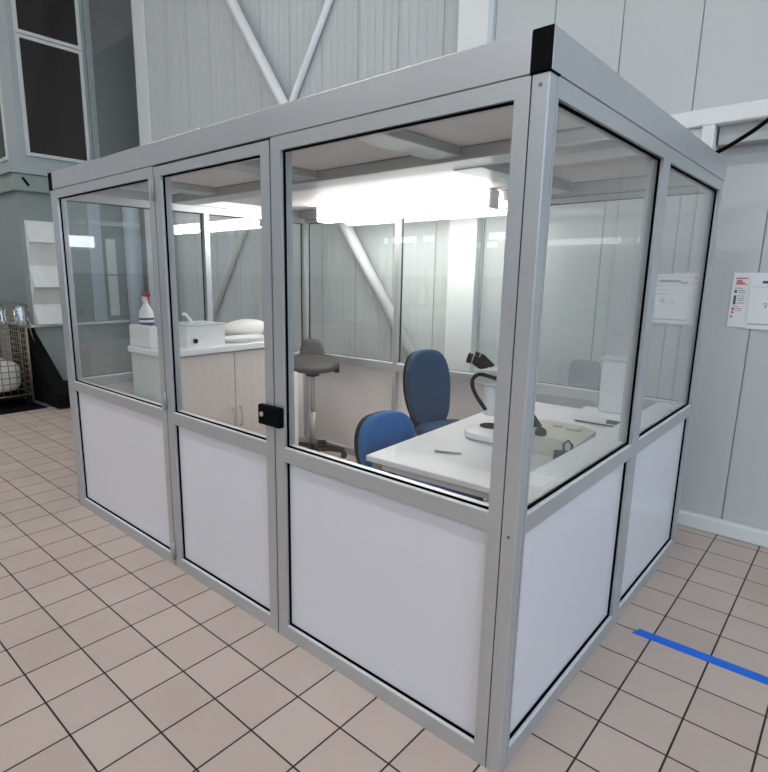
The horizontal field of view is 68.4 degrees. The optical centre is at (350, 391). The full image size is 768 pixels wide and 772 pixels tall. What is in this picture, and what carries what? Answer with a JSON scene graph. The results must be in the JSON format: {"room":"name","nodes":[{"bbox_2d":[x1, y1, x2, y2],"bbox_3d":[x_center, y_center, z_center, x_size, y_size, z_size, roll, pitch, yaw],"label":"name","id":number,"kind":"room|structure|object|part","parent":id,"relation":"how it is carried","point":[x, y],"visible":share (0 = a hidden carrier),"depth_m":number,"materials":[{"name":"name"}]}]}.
{"room":"factory hall","nodes":[
{"label":"factory hall","id":0,"kind":"room"},
{"bbox_2d":[88,0,92,55],"bbox_3d":[-11.796,-3.538,5.728,0.175,7.438,18.550,11,16,41],"label":"wall","id":1,"kind":"structure","parent":0,"point":[88,0],"depth_m":11.80,"materials":[{"name":"grey metal"}]},
{"bbox_2d":[89,0,132,55],"bbox_3d":[-3.213,-4.437,10.477,5.950,7.438,0.175,11,16,41],"label":"wall","id":2,"kind":"structure","parent":0,"point":[111,20],"depth_m":11.30,"materials":[{"name":"grey metal"}]},
{"bbox_2d":[0,398,767,771],"bbox_3d":[-3.058,1.890,-1.363,23.625,0.175,18.550,11,16,41],"label":"floor","id":3,"kind":"structure","parent":0,"point":[114,657],"depth_m":2.18,"materials":[{"name":"beige tile"}]},
{"bbox_2d":[0,398,46,414],"bbox_3d":[-4.232,0.122,6.716,1.444,0.005,0.630,11,16,41],"label":"floor mat","id":4,"kind":"object","parent":3,"relation":"on","point":[15,405],"visible":0.67,"depth_m":6.50,"materials":[{"name":"black rubber"}]},
{"bbox_2d":[0,305,34,404],"bbox_3d":[-4.246,-0.430,6.620,1.059,1.125,0.552,11,16,41],"label":"wire cage","id":5,"kind":"object","parent":4,"relation":"on","point":[18,393],"visible":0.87,"depth_m":6.49,"materials":[{"name":"metal"}]},
{"bbox_2d":[0,361,20,392],"bbox_3d":[-4.065,-0.164,6.516,0.418,0.395,0.413,11,16,41],"label":"sack","id":6,"kind":"object","parent":5,"relation":"on","point":[3,363],"visible":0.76,"depth_m":6.43,"materials":[{"name":"white fabric"}]},
{"bbox_2d":[0,300,31,334],"bbox_3d":[-4.243,-0.814,6.541,1.158,0.492,0.651,11,16,41],"label":"plastic cover","id":7,"kind":"object","parent":5,"relation":"on","point":[1,302],"visible":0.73,"depth_m":6.42,"materials":[{"name":"clear plastic"}]},
{"bbox_2d":[0,388,31,400],"bbox_3d":[-4.250,0.001,6.709,1.024,0.035,0.525,11,16,41],"label":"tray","id":8,"kind":"object","parent":5,"relation":"on","point":[22,394],"depth_m":6.50,"materials":[{"name":"black plastic"}]},
{"bbox_2d":[0,0,132,408],"bbox_3d":[-3.655,-3.687,7.033,3.938,7.350,1.592,11,16,41],"label":"wall","id":9,"kind":"structure","parent":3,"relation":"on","point":[48,111],"depth_m":6.90,"materials":[{"name":"grey metal"}]},
{"bbox_3d":[-3.664,-1.456,6.914,0.167,1.225,0.455,11,16,41],"label":"louvre panel","id":10,"kind":"part","parent":9,"relation":"part of","materials":[{"name":"white metal"}]},
{"bbox_3d":[-3.267,-5.015,6.881,0.044,4.681,0.070,11,16,41],"label":"cabin post","id":11,"kind":"part","parent":9,"relation":"part of","materials":[{"name":"grey metal"}]},
{"bbox_3d":[-3.309,-1.706,7.344,0.052,1.549,0.158,11,16,41],"label":"post","id":12,"kind":"part","parent":9,"relation":"part of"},
{"bbox_3d":[-3.182,-1.793,7.487,0.026,0.455,0.122,11,16,41],"label":"plate","id":13,"kind":"part","parent":9,"relation":"part of","materials":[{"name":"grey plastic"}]},
{"bbox_3d":[-3.187,-1.296,7.589,0.026,0.525,0.122,11,16,41],"label":"plate","id":14,"kind":"part","parent":9,"relation":"part of","materials":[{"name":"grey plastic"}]},
{"bbox_2d":[92,33,149,305],"bbox_3d":[-3.225,-3.273,9.987,4.288,5.355,0.866,11,16,41],"label":"wall","id":15,"kind":"structure","parent":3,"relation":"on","point":[114,66],"depth_m":9.84,"materials":[{"name":"grey metal"}]},
{"bbox_2d":[122,207,143,323],"bbox_3d":[-2.893,-1.339,7.596,0.210,2.538,0.210,11,16,41],"label":"duct","id":16,"kind":"object","parent":3,"relation":"on","point":[131,218],"visible":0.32,"depth_m":7.44,"materials":[{"name":"grey metal"}]},
{"bbox_2d":[149,209,156,326],"bbox_3d":[-2.336,-1.222,7.051,0.228,2.538,0.228,11,16,41],"label":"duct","id":17,"kind":"object","parent":3,"relation":"on","point":[149,209],"visible":0.03,"depth_m":6.93,"materials":[{"name":"grey metal"}]},
{"bbox_2d":[131,348,265,435],"bbox_3d":[-0.965,0.186,4.079,0.451,1.004,1.002,11,16,41],"label":"base cabinet","id":18,"kind":"object","parent":3,"relation":"on","point":[225,387],"visible":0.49,"depth_m":3.82,"materials":[{"name":"beige wood"}]},
{"bbox_2d":[128,340,263,357],"bbox_3d":[-0.973,-0.330,3.976,0.464,0.044,1.024,11,16,41],"label":"countertop","id":19,"kind":"structure","parent":18,"relation":"on","point":[227,347],"depth_m":3.71,"materials":[{"name":"white laminate"}]},
{"bbox_2d":[129,324,157,348],"bbox_3d":[-1.346,-0.363,3.664,0.280,0.140,0.061,11,16,41],"label":"box","id":20,"kind":"object","parent":19,"relation":"on","point":[145,336],"visible":0.86,"depth_m":3.60,"materials":[{"name":"white cardboard"}]},
{"bbox_2d":[139,293,153,325],"bbox_3d":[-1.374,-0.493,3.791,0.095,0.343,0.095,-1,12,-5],"label":"spray bottle","id":21,"kind":"object","parent":19,"relation":"on","point":[146,316],"visible":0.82,"depth_m":3.75,"materials":[{"name":"white plastic"}]},
{"bbox_2d":[178,320,225,347],"bbox_3d":[-1.052,-0.396,3.824,0.280,0.146,0.303,11,16,41],"label":"plastic box","id":22,"kind":"object","parent":19,"relation":"on","point":[197,333],"visible":0.83,"depth_m":3.72,"materials":[{"name":"white plastic"}]},
{"bbox_2d":[181,312,192,322],"bbox_3d":[-1.087,-0.491,3.754,0.020,0.078,0.079,11,16,41],"label":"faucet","id":23,"kind":"object","parent":22,"relation":"on","point":[183,313],"visible":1,"depth_m":3.74,"materials":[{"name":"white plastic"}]},
{"bbox_3d":[-1.053,-0.463,3.812,0.276,0.010,0.303,11,16,41],"label":"lid","id":24,"kind":"part","parent":22,"relation":"part of","materials":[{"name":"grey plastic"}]},
{"bbox_2d":[225,319,263,334],"bbox_3d":[-0.824,-0.490,4.319,0.184,0.131,0.420,11,16,41],"label":"cushion","id":25,"kind":"object","parent":19,"relation":"on","point":[242,326],"visible":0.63,"depth_m":4.24,"materials":[{"name":"white fabric"}]},
{"bbox_2d":[225,334,263,342],"bbox_3d":[-0.776,-0.385,4.071,0.239,0.030,0.416,11,16,41],"label":"tray","id":26,"kind":"object","parent":19,"relation":"on","point":[248,337],"visible":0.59,"depth_m":4.08,"materials":[{"name":"white plastic"}]},
{"bbox_3d":[-0.990,0.215,3.778,0.018,0.928,0.522,11,16,41],"label":"door","id":27,"kind":"part","parent":18,"relation":"part of","materials":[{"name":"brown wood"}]},
{"bbox_3d":[-0.815,0.177,3.928,0.032,0.142,0.010,11,16,41],"label":"handle","id":28,"kind":"part","parent":18,"relation":"part of","materials":[{"name":"silver metal"}]},
{"bbox_3d":[-0.650,0.144,4.141,0.018,0.928,0.472,11,16,41],"label":"door","id":29,"kind":"part","parent":18,"relation":"part of","materials":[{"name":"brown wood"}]},
{"bbox_2d":[294,372,298,445],"bbox_3d":[-0.599,0.073,4.487,0.455,1.068,0.103,11,16,41],"label":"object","id":30,"kind":"object","parent":3,"relation":"on","point":[295,373],"visible":0.06,"depth_m":4.37,"materials":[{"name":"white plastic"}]},
{"bbox_2d":[294,338,346,458],"bbox_3d":[-0.333,0.068,4.698,0.550,0.998,0.559,11,16,41],"label":"stool","id":31,"kind":"object","parent":3,"relation":"on","point":[312,361],"visible":0.84,"depth_m":4.69,"materials":[{"name":"black plastic"}]},
{"bbox_3d":[-0.440,0.457,4.861,0.242,0.080,0.060,9,14,34],"label":"leg","id":32,"kind":"part","parent":31,"relation":"part of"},
{"bbox_3d":[-0.327,-0.349,4.728,0.211,0.193,0.090,-1,12,-6],"label":"backrest","id":33,"kind":"part","parent":31,"relation":"part of","materials":[{"name":"grey plastic"}]},
{"bbox_3d":[-0.280,0.504,4.642,0.060,0.080,0.242,-3,12,-16],"label":"leg","id":34,"kind":"part","parent":31,"relation":"part of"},
{"bbox_3d":[-0.315,-0.234,4.632,0.437,0.124,0.367,0,12,-4],"label":"seat","id":35,"kind":"part","parent":31,"relation":"part of","materials":[{"name":"grey plastic"}]},
{"bbox_3d":[-0.278,0.448,4.914,0.060,0.080,0.242,4,12,17],"label":"leg","id":36,"kind":"part","parent":31,"relation":"part of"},
{"bbox_3d":[-0.176,0.477,4.775,0.242,0.080,0.060,1,12,1],"label":"leg","id":37,"kind":"part","parent":31,"relation":"part of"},
{"bbox_2d":[48,24,726,771],"bbox_3d":[0.020,-0.205,3.305,3.107,2.100,2.127,11,16,41],"label":"booth","id":38,"kind":"object","parent":3,"relation":"on","point":[468,618],"visible":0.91,"depth_m":2.19,"materials":[{"name":"metal"}]},
{"bbox_3d":[-1.786,-0.231,3.595,0.046,2.002,0.047,11,16,41],"label":"corner post","id":39,"kind":"part","parent":38,"relation":"part of","materials":[{"name":"metal"}]},
{"bbox_3d":[-1.435,0.259,4.091,0.005,0.730,0.967,11,16,41],"label":"infill panel","id":40,"kind":"part","parent":38,"relation":"part of","materials":[{"name":"white laminate"}]},
{"bbox_3d":[-1.341,0.421,3.309,1.080,0.730,0.005,11,16,41],"label":"infill panel","id":41,"kind":"part","parent":38,"relation":"part of","materials":[{"name":"white plastic"}]},
{"bbox_3d":[-0.592,0.003,2.531,0.825,1.994,0.054,11,16,41],"label":"door","id":42,"kind":"part","parent":38,"relation":"part of","materials":[{"name":"metal"}]},
{"bbox_3d":[-0.597,0.565,2.643,0.718,0.730,0.005,11,16,41],"label":"infill panel","id":43,"kind":"part","parent":38,"relation":"part of","materials":[{"name":"white plastic"}]},
{"bbox_3d":[-0.758,0.115,4.817,0.005,0.730,0.952,11,16,41],"label":"infill panel","id":44,"kind":"part","parent":38,"relation":"part of","materials":[{"name":"white laminate"}]},
{"bbox_3d":[-0.020,0.117,4.839,0.977,0.730,0.005,11,16,41],"label":"infill panel","id":45,"kind":"part","parent":38,"relation":"part of","materials":[{"name":"white laminate"}]},
{"bbox_3d":[0.081,0.696,2.035,0.896,0.730,0.005,11,16,41],"label":"infill panel","id":46,"kind":"part","parent":38,"relation":"part of","materials":[{"name":"white plastic"}]},
{"bbox_3d":[0.040,-1.201,3.111,2.999,0.026,1.985,11,16,41],"label":"ceiling panel","id":47,"kind":"part","parent":38,"relation":"part of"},
{"bbox_2d":[316,189,498,222],"bbox_3d":[0.326,-1.308,4.015,1.549,0.122,0.122,11,16,41],"label":"lamp","id":48,"kind":"object","parent":38,"relation":"attached to","point":[481,199],"visible":1,"depth_m":3.86,"materials":[{"name":"white plastic"}]},
{"bbox_3d":[0.725,0.262,4.171,0.968,0.730,0.005,11,16,41],"label":"infill panel","id":49,"kind":"part","parent":38,"relation":"part of","materials":[{"name":"white laminate"}]},
{"bbox_3d":[0.692,-1.294,3.819,2.995,0.063,0.052,11,16,41],"label":"ceiling rail","id":50,"kind":"part","parent":38,"relation":"part of","materials":[{"name":"metal"}]},
{"bbox_3d":[0.465,0.205,1.578,0.046,2.002,0.047,11,16,41],"label":"corner post","id":51,"kind":"part","parent":38,"relation":"part of","materials":[{"name":"metal"}]},
{"bbox_3d":[0.806,0.696,2.066,0.005,0.730,0.957,11,16,41],"label":"infill panel","id":52,"kind":"part","parent":38,"relation":"part of","materials":[{"name":"white plastic"}]},
{"bbox_3d":[1.460,0.404,3.513,0.948,0.730,0.005,11,16,41],"label":"infill panel","id":53,"kind":"part","parent":38,"relation":"part of","materials":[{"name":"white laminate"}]},
{"bbox_3d":[1.502,0.549,2.811,0.005,0.730,0.924,11,16,41],"label":"infill panel","id":54,"kind":"part","parent":38,"relation":"part of","materials":[{"name":"white plastic"}]},
{"bbox_3d":[1.846,-0.087,3.056,0.046,2.002,0.047,11,16,41],"label":"corner post","id":55,"kind":"part","parent":38,"relation":"part of","materials":[{"name":"metal"}]},
{"bbox_2d":[716,118,767,153],"bbox_3d":[2.128,-1.561,2.576,0.132,0.875,1.197,-10,16,-41],"label":"cable","id":56,"kind":"object","parent":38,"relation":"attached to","point":[765,121],"visible":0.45,"depth_m":2.85,"materials":[{"name":"black plastic"}]},
{"bbox_2d":[354,410,482,501],"bbox_3d":[0.366,0.543,2.867,0.644,0.818,0.586,11,16,41],"label":"office chair","id":57,"kind":"object","parent":3,"relation":"on","point":[376,431],"visible":0.28,"depth_m":2.88,"materials":[{"name":"blue fabric"}]},
{"bbox_3d":[0.191,0.292,2.962,0.137,0.368,0.438,11,16,41],"label":"backrest","id":58,"kind":"part","parent":57,"relation":"part of","materials":[{"name":"blue fabric"}]},
{"bbox_3d":[0.398,0.512,2.813,0.455,0.114,0.438,11,16,41],"label":"seat","id":59,"kind":"part","parent":57,"relation":"part of","materials":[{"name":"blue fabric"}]},
{"bbox_2d":[403,349,459,435],"bbox_3d":[0.643,0.278,3.602,0.586,1.046,0.644,-7,14,-33],"label":"office chair","id":60,"kind":"object","parent":3,"relation":"on","point":[426,376],"visible":0.38,"depth_m":3.68,"materials":[{"name":"blue fabric"}]},
{"bbox_3d":[0.509,-0.028,3.728,0.359,0.499,0.134,-7,14,-33],"label":"backrest","id":61,"kind":"part","parent":60,"relation":"part of","materials":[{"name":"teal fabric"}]},
{"bbox_3d":[0.662,0.274,3.547,0.420,0.114,0.455,-7,14,-33],"label":"seat","id":62,"kind":"part","parent":60,"relation":"part of","materials":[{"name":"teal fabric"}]},
{"bbox_2d":[444,0,493,372],"bbox_3d":[0.884,-3.043,3.892,0.236,7.438,0.074,11,16,41],"label":"steel column","id":63,"kind":"structure","parent":3,"relation":"on","point":[475,25],"depth_m":4.28,"materials":[{"name":"grey metal"}]},
{"bbox_2d":[225,0,415,357],"bbox_3d":[-0.897,-3.254,5.402,4.464,6.252,0.098,11,16,41],"label":"diagonal brace","id":64,"kind":"object","parent":63,"relation":"attached to","point":[347,229],"visible":0.48,"depth_m":4.90,"materials":[{"name":"white paint"}]},
{"bbox_2d":[366,402,611,499],"bbox_3d":[0.852,0.576,2.911,0.744,0.744,1.566,10,15,39],"label":"desk","id":65,"kind":"object","parent":3,"relation":"on","point":[469,472],"visible":0.19,"depth_m":2.47,"materials":[{"name":"white laminate"}]},
{"bbox_3d":[0.128,0.656,2.558,0.052,0.718,0.052,10,15,39],"label":"leg","id":66,"kind":"part","parent":65,"relation":"part of","materials":[{"name":"grey metal"}]},
{"bbox_2d":[434,450,461,453],"bbox_3d":[0.435,0.269,2.517,0.124,0.010,0.010,4,12,18],"label":"pen","id":67,"kind":"object","parent":65,"relation":"on","point":[441,451],"visible":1,"depth_m":2.51,"materials":[{"name":"grey plastic"}]},
{"bbox_2d":[465,351,496,442],"bbox_3d":[0.693,0.017,2.748,0.255,0.414,0.262,11,16,41],"label":"microscope","id":68,"kind":"object","parent":65,"relation":"on","point":[483,432],"visible":0.56,"depth_m":2.73,"materials":[{"name":"white plastic"}]},
{"bbox_2d":[470,372,496,410],"bbox_3d":[0.656,0.001,2.679,0.185,0.184,0.039,4,12,18],"label":"gooseneck lamp","id":69,"kind":"object","parent":68,"relation":"attached to","point":[476,375],"visible":0.79,"depth_m":2.69,"materials":[{"name":"black plastic"}]},
{"bbox_3d":[0.699,-0.068,2.725,0.192,0.066,0.096,11,16,41],"label":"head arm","id":70,"kind":"part","parent":68,"relation":"part of","materials":[{"name":"grey plastic"}]},
{"bbox_3d":[0.695,0.169,2.812,0.105,0.004,0.105,11,16,41],"label":"stage plate","id":71,"kind":"part","parent":68,"relation":"part of","materials":[{"name":"black metal"}]},
{"bbox_2d":[553,440,572,459],"bbox_3d":[0.886,0.253,2.348,0.079,0.117,0.035,3,12,13],"label":"clip","id":72,"kind":"object","parent":65,"relation":"on","point":[556,453],"visible":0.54,"depth_m":2.34,"materials":[{"name":"grey metal"}]},
{"bbox_2d":[531,414,595,456],"bbox_3d":[0.938,0.179,2.617,0.298,0.155,0.316,9,15,37],"label":"instrument box","id":73,"kind":"object","parent":65,"relation":"on","point":[549,436],"visible":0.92,"depth_m":2.52,"materials":[{"name":"beige plastic"}]},
{"bbox_3d":[0.849,0.187,2.523,0.049,0.059,0.060,4,12,16],"label":"knob","id":74,"kind":"part","parent":73,"relation":"part of","materials":[{"name":"black plastic"}]},
{"bbox_3d":[1.045,0.166,2.631,0.061,0.010,0.088,9,15,37],"label":"lid","id":75,"kind":"part","parent":73,"relation":"part of","materials":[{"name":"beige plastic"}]},
{"bbox_2d":[572,355,626,426],"bbox_3d":[1.396,-0.010,3.066,0.289,0.353,0.239,10,15,39],"label":"analyser","id":76,"kind":"object","parent":65,"relation":"on","point":[608,412],"visible":0.57,"depth_m":3.06,"materials":[{"name":"white plastic"}]},
{"bbox_3d":[1.401,0.157,3.102,0.262,0.011,0.210,10,15,39],"label":"foot plate","id":77,"kind":"part","parent":76,"relation":"part of","materials":[{"name":"black plastic"}]},
{"bbox_2d":[632,629,767,684],"bbox_3d":[1.728,1.136,2.071,1.284,0.002,0.052,10,15,40],"label":"tape","id":78,"kind":"object","parent":3,"relation":"on","point":[703,656],"visible":1,"depth_m":2.31,"materials":[{"name":"blue plastic"}]},
{"bbox_2d":[144,0,767,530],"bbox_3d":[4.043,-2.472,1.262,17.868,7.438,0.219,11,16,41],"label":"wall","id":79,"kind":"structure","parent":0,"point":[683,56],"depth_m":3.90,"materials":[{"name":"grey metal"}]},
{"bbox_2d":[131,0,155,325],"bbox_3d":[-2.595,-3.727,7.055,0.245,7.438,0.048,11,16,41],"label":"trim","id":80,"kind":"structure","parent":79,"relation":"attached to","point":[137,6],"depth_m":7.03,"materials":[{"name":"grey metal"}]},
{"bbox_2d":[213,0,332,320],"bbox_3d":[-0.650,-2.568,5.422,3.867,5.531,0.063,11,16,41],"label":"diagonal brace","id":81,"kind":"object","parent":79,"relation":"attached to","point":[327,5],"visible":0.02,"depth_m":5.21,"materials":[{"name":"white paint"}]},
{"bbox_2d":[568,359,600,389],"bbox_3d":[1.570,0.008,3.826,0.201,0.451,0.018,11,16,41],"label":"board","id":82,"kind":"object","parent":79,"relation":"attached to","point":[582,373],"visible":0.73,"depth_m":3.79,"materials":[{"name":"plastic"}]},
{"bbox_2d":[652,274,694,323],"bbox_3d":[1.962,-0.567,3.425,0.228,0.293,0.005,11,16,41],"label":"notice sheet","id":83,"kind":"object","parent":79,"relation":"attached to","point":[673,296],"visible":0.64,"depth_m":3.43,"materials":[{"name":"white paper"}]},
{"bbox_2d":[670,99,767,150],"bbox_3d":[3.511,-1.133,1.752,4.918,0.232,0.158,11,16,41],"label":"steel beam","id":84,"kind":"structure","parent":79,"relation":"attached to","point":[716,127],"depth_m":3.03,"materials":[{"name":"white metal"}]},
{"bbox_3d":[1.849,-1.450,3.266,0.341,0.074,0.122,11,16,41],"label":"splice plate","id":85,"kind":"part","parent":84,"relation":"part of","materials":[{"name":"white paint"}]},
{"bbox_2d":[678,509,767,547],"bbox_3d":[3.990,1.158,1.841,17.675,0.092,0.052,11,16,41],"label":"baseboard","id":86,"kind":"structure","parent":79,"relation":"attached to","point":[748,534],"depth_m":3.38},
{"bbox_2d":[727,273,767,327],"bbox_3d":[2.243,-0.515,3.173,0.184,0.306,0.005,11,16,41],"label":"notice sheet","id":87,"kind":"object","parent":79,"relation":"attached to","point":[741,286],"visible":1,"depth_m":3.20,"materials":[{"name":"white paper"}]},
{"bbox_2d":[736,278,747,284],"bbox_3d":[2.207,-0.625,3.183,0.058,0.039,0.001,11,16,41],"label":"print","id":88,"kind":"object","parent":87,"relation":"on","point":[739,281],"depth_m":3.18},
{"bbox_2d":[744,274,767,329],"bbox_3d":[2.340,-0.488,3.079,0.284,0.302,0.006,11,16,41],"label":"notice sheet","id":89,"kind":"object","parent":79,"relation":"attached to","point":[757,310],"visible":1,"depth_m":3.14,"materials":[{"name":"white paper"}]}
]}

